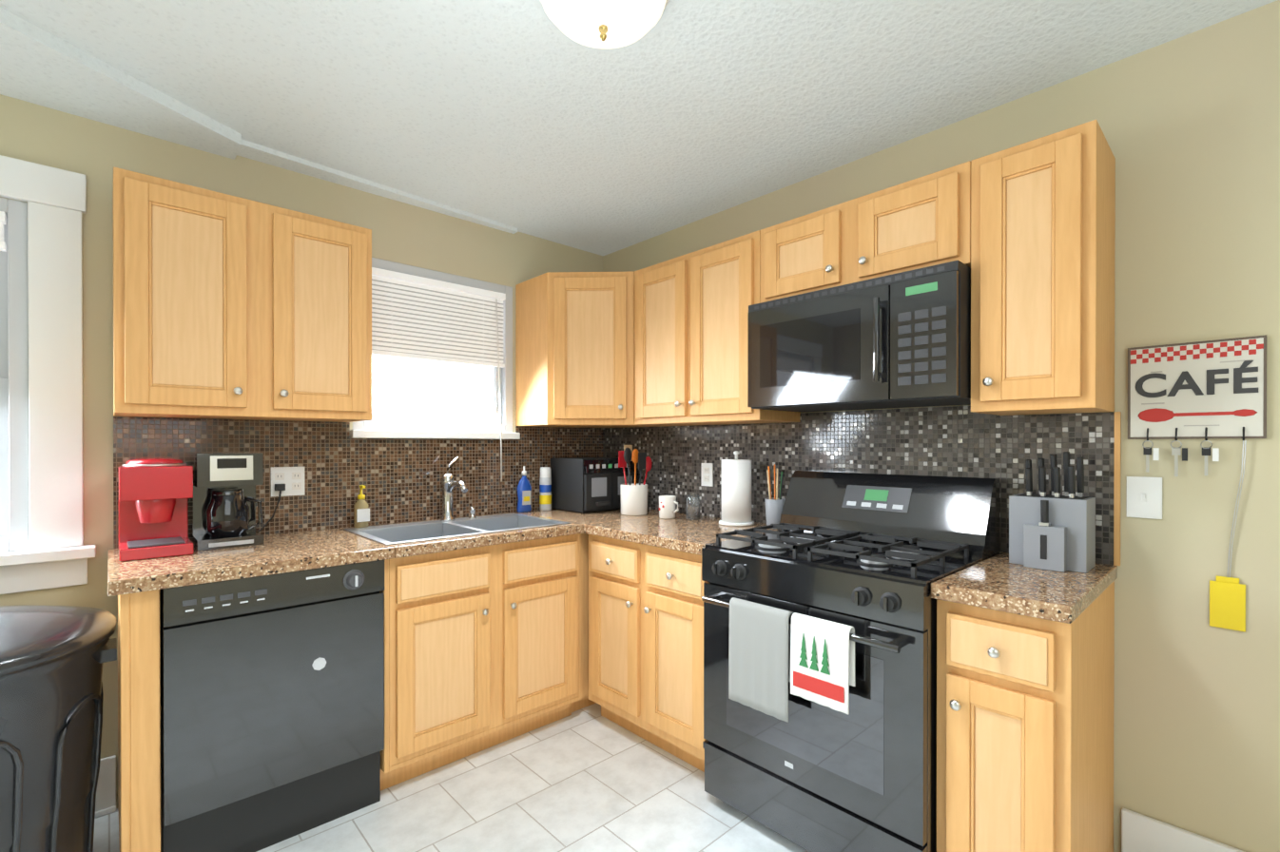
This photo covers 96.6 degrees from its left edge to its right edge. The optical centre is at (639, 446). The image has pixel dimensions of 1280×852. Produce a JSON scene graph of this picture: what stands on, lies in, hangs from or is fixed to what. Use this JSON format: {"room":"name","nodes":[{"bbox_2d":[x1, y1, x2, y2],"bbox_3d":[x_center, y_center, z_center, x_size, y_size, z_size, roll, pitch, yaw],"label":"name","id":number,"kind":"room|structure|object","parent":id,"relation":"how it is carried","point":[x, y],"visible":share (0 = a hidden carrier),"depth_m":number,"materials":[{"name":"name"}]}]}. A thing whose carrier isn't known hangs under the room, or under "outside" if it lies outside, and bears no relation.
{"room":"kitchen","nodes":[
{"label":"kitchen","id":0,"kind":"room"},
{"bbox_2d":[0,94,602,808],"bbox_3d":[-1.592,0.055,2.313,3.900,2.420,0.150,0,0,-43],"label":"wall","id":1,"kind":"structure","parent":0,"point":[97,153],"depth_m":1.99,"materials":[{"name":"paint"}]},
{"bbox_2d":[0,155,96,594],"bbox_3d":[-2.290,-0.223,1.579,1.130,1.380,0.170,0,0,-43],"label":"window","id":2,"kind":"structure","parent":1,"relation":"in","point":[42,547],"depth_m":1.85,"materials":[{"name":"white wood"}]},
{"bbox_2d":[0,211,6,252],"bbox_3d":[-2.285,-0.681,1.573,0.720,0.117,0.044,0,0,-43],"label":"window blind","id":3,"kind":"object","parent":2,"relation":"attached to","point":[3,222],"visible":0.96,"depth_m":1.80,"materials":[{"name":"white"}]},
{"bbox_2d":[94,755,116,818],"bbox_3d":[-2.335,1.173,1.505,1.405,0.190,0.024,0,0,-43],"label":"baseboard","id":4,"kind":"structure","parent":1,"relation":"attached to","point":[106,798],"depth_m":1.96,"materials":[{"name":"white wood"}]},
{"bbox_2d":[112,166,268,420],"bbox_3d":[-1.583,-0.484,1.994,0.380,0.760,0.322,0,0,-43],"label":"upper cabinet","id":5,"kind":"object","parent":1,"relation":"attached to","point":[226,306],"depth_m":1.88,"materials":[{"name":"brown wood"}]},
{"bbox_2d":[264,203,371,422],"bbox_3d":[-1.305,-0.485,2.252,0.379,0.760,0.322,0,0,-43],"label":"upper cabinet","id":6,"kind":"object","parent":1,"relation":"attached to","point":[320,269],"depth_m":2.14,"materials":[{"name":"brown wood"}]},
{"bbox_2d":[113,416,602,548],"bbox_3d":[-1.028,0.123,2.728,2.191,0.458,0.007,0,0,-43],"label":"tile backsplash","id":7,"kind":"structure","parent":1,"relation":"attached to","point":[399,479],"depth_m":2.51,"materials":[{"name":"tile"}]},
{"bbox_2d":[271,466,304,496],"bbox_3d":[-1.440,0.144,2.334,0.120,0.118,0.007,0,0,-43],"label":"electrical outlet","id":8,"kind":"object","parent":7,"relation":"attached to","point":[292,478],"visible":0.79,"depth_m":2.33,"materials":[{"name":"white plastic"}]},
{"bbox_2d":[257,484,285,531],"bbox_3d":[-1.477,0.251,2.270,0.112,0.196,0.037,0,0,-43],"label":"cord","id":9,"kind":"object","parent":8,"relation":"attached to","point":[280,487],"visible":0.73,"depth_m":2.29,"materials":[{"name":"black plastic"}]},
{"bbox_2d":[349,257,520,439],"bbox_3d":[-0.991,-0.445,2.803,0.826,0.815,0.150,0,0,-43],"label":"window","id":10,"kind":"structure","parent":1,"relation":"in","point":[397,426],"depth_m":2.85,"materials":[{"name":"white"}]},
{"bbox_2d":[371,267,505,368],"bbox_3d":[-0.980,-0.611,2.791,0.700,0.386,0.042,0,0,-43],"label":"blinds","id":11,"kind":"object","parent":10,"relation":"attached to","point":[417,318],"visible":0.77,"depth_m":2.77,"materials":[{"name":"white plastic"}]},
{"bbox_2d":[495,298,502,482],"bbox_3d":[-0.732,-0.293,2.954,0.049,0.950,0.007,0,0,40],"label":"blind wand","id":12,"kind":"object","parent":11,"relation":"hanging from","point":[499,394],"visible":0.95,"depth_m":2.95,"materials":[{"name":"white plastic"}]},
{"bbox_2d":[92,702,809,851],"bbox_3d":[-0.211,1.320,0.836,3.900,0.100,4.200,0,0,-43],"label":"floor","id":13,"kind":"structure","parent":0,"point":[589,779],"depth_m":1.99,"materials":[{"name":"tile"}]},
{"bbox_2d":[0,604,116,851],"bbox_3d":[-1.770,0.844,1.460,0.638,0.848,0.662,0,0,-43],"label":"trash can","id":14,"kind":"object","parent":13,"relation":"on","point":[53,659],"visible":1,"depth_m":1.45,"materials":[{"name":"grey plastic"}]},
{"bbox_2d":[159,560,384,851],"bbox_3d":[-1.310,0.832,2.008,0.594,0.868,0.644,0,0,-43],"label":"dishwasher","id":15,"kind":"object","parent":13,"relation":"on","point":[272,709],"visible":0.92,"depth_m":1.78,"materials":[{"name":"black metal"}]},
{"bbox_2d":[505,533,581,717],"bbox_3d":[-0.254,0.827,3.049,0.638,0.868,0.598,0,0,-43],"label":"base cabinet","id":16,"kind":"object","parent":13,"relation":"on","point":[544,575],"depth_m":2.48,"materials":[{"name":"brown wood"}]},
{"bbox_2d":[581,533,706,772],"bbox_3d":[0.227,0.829,2.547,0.620,0.868,0.747,0,0,-43],"label":"base cabinet","id":17,"kind":"object","parent":13,"relation":"on","point":[643,605],"depth_m":2.35,"materials":[{"name":"brown wood"}]},
{"bbox_2d":[701,470,999,851],"bbox_3d":[0.694,0.686,1.951,0.702,1.160,0.751,0,0,-43],"label":"gas range","id":18,"kind":"object","parent":13,"relation":"on","point":[870,557],"visible":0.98,"depth_m":1.75,"materials":[{"name":"black metal"}]},
{"bbox_2d":[728,597,794,722],"bbox_3d":[0.378,0.659,1.790,0.044,0.326,0.220,0,0,-43],"label":"hanging towel","id":19,"kind":"object","parent":18,"relation":"hanging from","point":[759,655],"visible":1,"depth_m":1.77,"materials":[{"name":"grey fabric"}]},
{"bbox_2d":[790,612,855,715],"bbox_3d":[0.521,0.614,1.635,0.047,0.236,0.180,0,0,-43],"label":"towel","id":20,"kind":"object","parent":18,"relation":"hanging from","point":[822,662],"visible":1,"depth_m":1.61,"materials":[{"name":"white fabric"}]},
{"bbox_2d":[936,581,1114,851],"bbox_3d":[1.100,0.833,1.610,0.620,0.868,0.291,0,0,-43],"label":"base cabinet","id":21,"kind":"object","parent":13,"relation":"on","point":[1025,704],"depth_m":1.41,"materials":[{"name":"brown wood"}]},
{"bbox_2d":[107,508,1117,623],"bbox_3d":[-0.206,0.376,1.842,2.213,0.040,2.426,0,0,-43],"label":"countertop","id":22,"kind":"structure","parent":21,"relation":"on","point":[999,582],"depth_m":1.81,"materials":[{"name":"stone"}]},
{"bbox_2d":[117,457,193,562],"bbox_3d":[-1.642,0.197,1.930,0.180,0.316,0.310,0,0,-43],"label":"coffee brewer","id":23,"kind":"object","parent":22,"relation":"on","point":[154,494],"visible":1,"depth_m":1.85,"materials":[{"name":"red plastic"}]},
{"bbox_2d":[189,452,263,550],"bbox_3d":[-1.511,0.190,2.093,0.201,0.330,0.251,0,0,-43],"label":"drip coffee maker","id":24,"kind":"object","parent":22,"relation":"on","point":[223,500],"visible":1,"depth_m":2.02,"materials":[{"name":"black"}]},
{"bbox_2d":[353,484,369,527],"bbox_3d":[-1.204,0.261,2.467,0.058,0.184,0.063,0,0,-43],"label":"soap pump bottle","id":25,"kind":"object","parent":22,"relation":"on","point":[361,513],"visible":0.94,"depth_m":2.45,"materials":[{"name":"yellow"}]},
{"bbox_2d":[343,513,571,544],"bbox_3d":[-0.785,0.445,2.512,0.820,0.191,0.510,0,0,-43],"label":"double-bowl sink","id":26,"kind":"object","parent":22,"relation":"in","point":[403,533],"visible":0.35,"depth_m":2.56,"materials":[{"name":"grey metal"}]},
{"bbox_2d":[440,456,476,521],"bbox_3d":[-0.812,0.198,2.664,0.176,0.301,0.222,0,0,-43],"label":"chrome faucet","id":27,"kind":"object","parent":22,"relation":"on","point":[449,484],"visible":1,"depth_m":2.66,"materials":[{"name":"grey metal"}]},
{"bbox_2d":[516,465,531,512],"bbox_3d":[-0.618,0.229,3.046,0.088,0.245,0.051,0,0,-43],"label":"dish soap bottle","id":28,"kind":"object","parent":22,"relation":"on","point":[524,490],"visible":0.94,"depth_m":3.02,"materials":[{"name":"blue plastic"}]},
{"bbox_2d":[539,466,551,510],"bbox_3d":[-0.519,0.232,3.135,0.067,0.237,0.066,0,0,-43],"label":"aerosol can","id":29,"kind":"object","parent":22,"relation":"on","point":[545,491],"visible":0.98,"depth_m":3.11,"materials":[{"name":"grey metal"}]},
{"bbox_2d":[550,457,634,512],"bbox_3d":[-0.243,0.208,3.184,0.370,0.285,0.355,0,0,-43],"label":"toaster","id":30,"kind":"object","parent":22,"relation":"on","point":[585,484],"visible":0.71,"depth_m":3.06,"materials":[{"name":"black metal"}]},
{"bbox_2d":[620,483,647,515],"bbox_3d":[-0.030,0.275,2.963,0.144,0.154,0.144,0,0,-43],"label":"utensil crock","id":31,"kind":"object","parent":22,"relation":"on","point":[633,499],"visible":0.98,"depth_m":2.90,"materials":[{"name":"white ceramic"}]},
{"bbox_2d":[618,445,652,484],"bbox_3d":[-0.032,0.166,2.966,0.189,0.346,0.132,0,0,-43],"label":"utensils","id":32,"kind":"object","parent":31,"relation":"in","point":[628,455],"visible":0.81,"depth_m":2.94,"materials":[{"name":"red plastic"}]},
{"bbox_2d":[658,495,678,519],"bbox_3d":[0.145,0.298,2.790,0.086,0.108,0.118,0,0,-43],"label":"ceramic mug","id":33,"kind":"object","parent":22,"relation":"on","point":[668,504],"visible":1,"depth_m":2.77,"materials":[{"name":"white ceramic"}]},
{"bbox_2d":[685,494,700,520],"bbox_3d":[0.256,0.295,2.751,0.070,0.115,0.070,0,0,-43],"label":"glass jar","id":34,"kind":"object","parent":22,"relation":"on","point":[692,507],"visible":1,"depth_m":2.72,"materials":[{"name":"white"}]},
{"bbox_2d":[718,450,754,526],"bbox_3d":[0.438,0.187,2.592,0.160,0.332,0.160,0,0,-43],"label":"paper towel roll","id":35,"kind":"object","parent":22,"relation":"on","point":[736,491],"visible":1,"depth_m":2.53,"materials":[{"name":"white paper"}]},
{"bbox_2d":[764,497,785,529],"bbox_3d":[0.586,0.290,2.464,0.090,0.127,0.090,0,0,-43],"label":"pencil cup","id":36,"kind":"object","parent":22,"relation":"on","point":[773,510],"visible":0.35,"depth_m":2.43,"materials":[{"name":"white ceramic"}]},
{"bbox_2d":[766,464,783,499],"bbox_3d":[0.587,0.211,2.465,0.071,0.265,0.076,0,0,-43],"label":"pencil","id":37,"kind":"object","parent":36,"relation":"in","point":[775,486],"visible":0.56,"depth_m":2.46,"materials":[{"name":"brown wood"}]},
{"bbox_2d":[1008,451,1095,573],"bbox_3d":[1.225,0.186,1.703,0.166,0.340,0.188,0,0,-43],"label":"knife block","id":38,"kind":"object","parent":22,"relation":"on","point":[1055,531],"visible":1,"depth_m":1.66,"materials":[{"name":"grey plastic"}]},
{"bbox_2d":[334,533,581,792],"bbox_3d":[-0.777,0.829,2.528,0.874,0.869,0.646,0,0,-43],"label":"base cabinet","id":39,"kind":"object","parent":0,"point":[483,645],"depth_m":2.26,"materials":[{"name":"brown wood"}]},
{"bbox_2d":[0,0,1277,255],"bbox_3d":[-0.211,-1.180,0.827,3.900,0.140,4.200,0,0,-43],"label":"ceiling","id":40,"kind":"structure","parent":0,"point":[521,116],"depth_m":1.81,"materials":[{"name":"white paint"}]},
{"bbox_2d":[539,0,669,48],"bbox_3d":[-0.091,-1.079,1.418,0.344,0.144,0.344,0,0,-43],"label":"dome ceiling light","id":41,"kind":"object","parent":40,"relation":"attached to","point":[606,24],"visible":1,"depth_m":1.41,"materials":[{"name":"white glass"}]},
{"bbox_2d":[602,0,1279,851],"bbox_3d":[1.212,0.056,2.055,0.150,2.420,4.050,0,0,-43],"label":"wall","id":42,"kind":"structure","parent":0,"point":[1189,124],"depth_m":1.60,"materials":[{"name":"paint"}]},
{"bbox_2d":[515,271,621,427],"bbox_3d":[-0.239,-0.488,3.051,0.608,0.760,0.607,0,0,-43],"label":"upper cabinet","id":43,"kind":"object","parent":42,"relation":"attached to","point":[569,324],"depth_m":2.83,"materials":[{"name":"brown wood"}]},
{"bbox_2d":[621,230,800,427],"bbox_3d":[0.285,-0.487,2.655,0.381,0.760,0.813,0,0,-43],"label":"upper cabinet","id":44,"kind":"object","parent":42,"relation":"attached to","point":[685,317],"depth_m":2.53,"materials":[{"name":"brown wood"}]},
{"bbox_2d":[758,202,842,303],"bbox_3d":[0.714,-0.711,2.237,0.322,0.308,0.379,0,0,-43],"label":"upper cabinet","id":45,"kind":"object","parent":42,"relation":"attached to","point":[804,254],"depth_m":2.13,"materials":[{"name":"brown wood"}]},
{"bbox_2d":[602,406,1121,565],"bbox_3d":[0.600,0.104,2.588,0.014,0.498,2.433,0,0,-43],"label":"tile backsplash","id":46,"kind":"structure","parent":42,"relation":"attached to","point":[957,441],"depth_m":2.17,"materials":[{"name":"tile"}]},
{"bbox_2d":[701,463,713,486],"bbox_3d":[0.337,0.143,2.865,0.007,0.116,0.072,0,0,-43],"label":"outlet","id":47,"kind":"object","parent":46,"relation":"attached to","point":[707,474],"visible":1,"depth_m":2.86,"materials":[{"name":"white plastic"}]},
{"bbox_2d":[842,164,960,285],"bbox_3d":[0.973,-0.710,1.960,0.322,0.308,0.379,0,0,-43],"label":"upper cabinet","id":48,"kind":"object","parent":42,"relation":"attached to","point":[915,223],"depth_m":1.86,"materials":[{"name":"brown wood"}]},
{"bbox_2d":[747,260,970,412],"bbox_3d":[0.801,-0.346,2.061,0.435,0.400,0.749,0,0,-43],"label":"microwave","id":49,"kind":"object","parent":48,"relation":"attached to","point":[901,339],"visible":0.98,"depth_m":1.87,"materials":[{"name":"black"}]},
{"bbox_2d":[960,119,1115,415],"bbox_3d":[1.205,-0.483,1.711,0.322,0.760,0.299,0,0,-43],"label":"upper cabinet","id":50,"kind":"object","parent":42,"relation":"attached to","point":[1037,216],"depth_m":1.60,"materials":[{"name":"brown wood"}]},
{"bbox_2d":[1126,476,1162,519],"bbox_3d":[1.465,0.149,1.659,0.016,0.120,0.078,0,0,-43],"label":"switch plate","id":51,"kind":"object","parent":42,"relation":"attached to","point":[1144,496],"visible":1,"depth_m":1.66,"materials":[{"name":"white plastic"}]},
{"bbox_2d":[1121,808,1245,851],"bbox_3d":[1.929,1.174,1.162,0.024,0.190,1.460,0,0,-43],"label":"baseboard","id":52,"kind":"structure","parent":42,"relation":"attached to","point":[1141,833],"depth_m":1.63,"materials":[{"name":"white wood"}]},
{"bbox_2d":[1127,334,1266,440],"bbox_3d":[1.531,-0.152,1.580,0.026,0.274,0.276,0,0,-43],"label":"sign board","id":53,"kind":"object","parent":42,"relation":"attached to","point":[1206,390],"visible":1,"depth_m":1.57,"materials":[{"name":"beige"}]},
{"bbox_2d":[1142,440,1159,472],"bbox_3d":[1.467,0.029,1.640,0.005,0.092,0.036,0,0,-40],"label":"key","id":54,"kind":"object","parent":53,"relation":"hanging from","point":[1147,451],"depth_m":1.64,"materials":[{"name":"silver metal"}]},
{"bbox_2d":[1170,440,1187,476],"bbox_3d":[1.508,0.035,1.596,0.005,0.102,0.036,0,0,-40],"label":"key","id":55,"kind":"object","parent":53,"relation":"hanging from","point":[1176,452],"depth_m":1.60,"materials":[{"name":"silver metal"}]},
{"bbox_2d":[1200,440,1219,475],"bbox_3d":[1.549,0.033,1.552,0.005,0.097,0.036,0,0,-40],"label":"key","id":56,"kind":"object","parent":53,"relation":"hanging from","point":[1206,452],"depth_m":1.55,"materials":[{"name":"silver metal"}]},
{"bbox_2d":[1209,440,1246,631],"bbox_3d":[1.579,0.237,1.533,0.017,0.510,0.068,0,0,-43],"label":"fly swatter","id":57,"kind":"object","parent":53,"relation":"hanging from","point":[1228,602],"visible":1,"depth_m":1.53,"materials":[{"name":"yellow plastic"}]},
{"label":"outside","id":58,"kind":"structure","parent":0,"visible":0},
{"bbox_2d":[371,354,493,417],"bbox_3d":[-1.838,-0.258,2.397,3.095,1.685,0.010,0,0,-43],"label":"window pane","id":59,"kind":"structure","parent":58,"point":[406,386],"depth_m":3.06,"materials":[{"name":"glass"}]}
]}

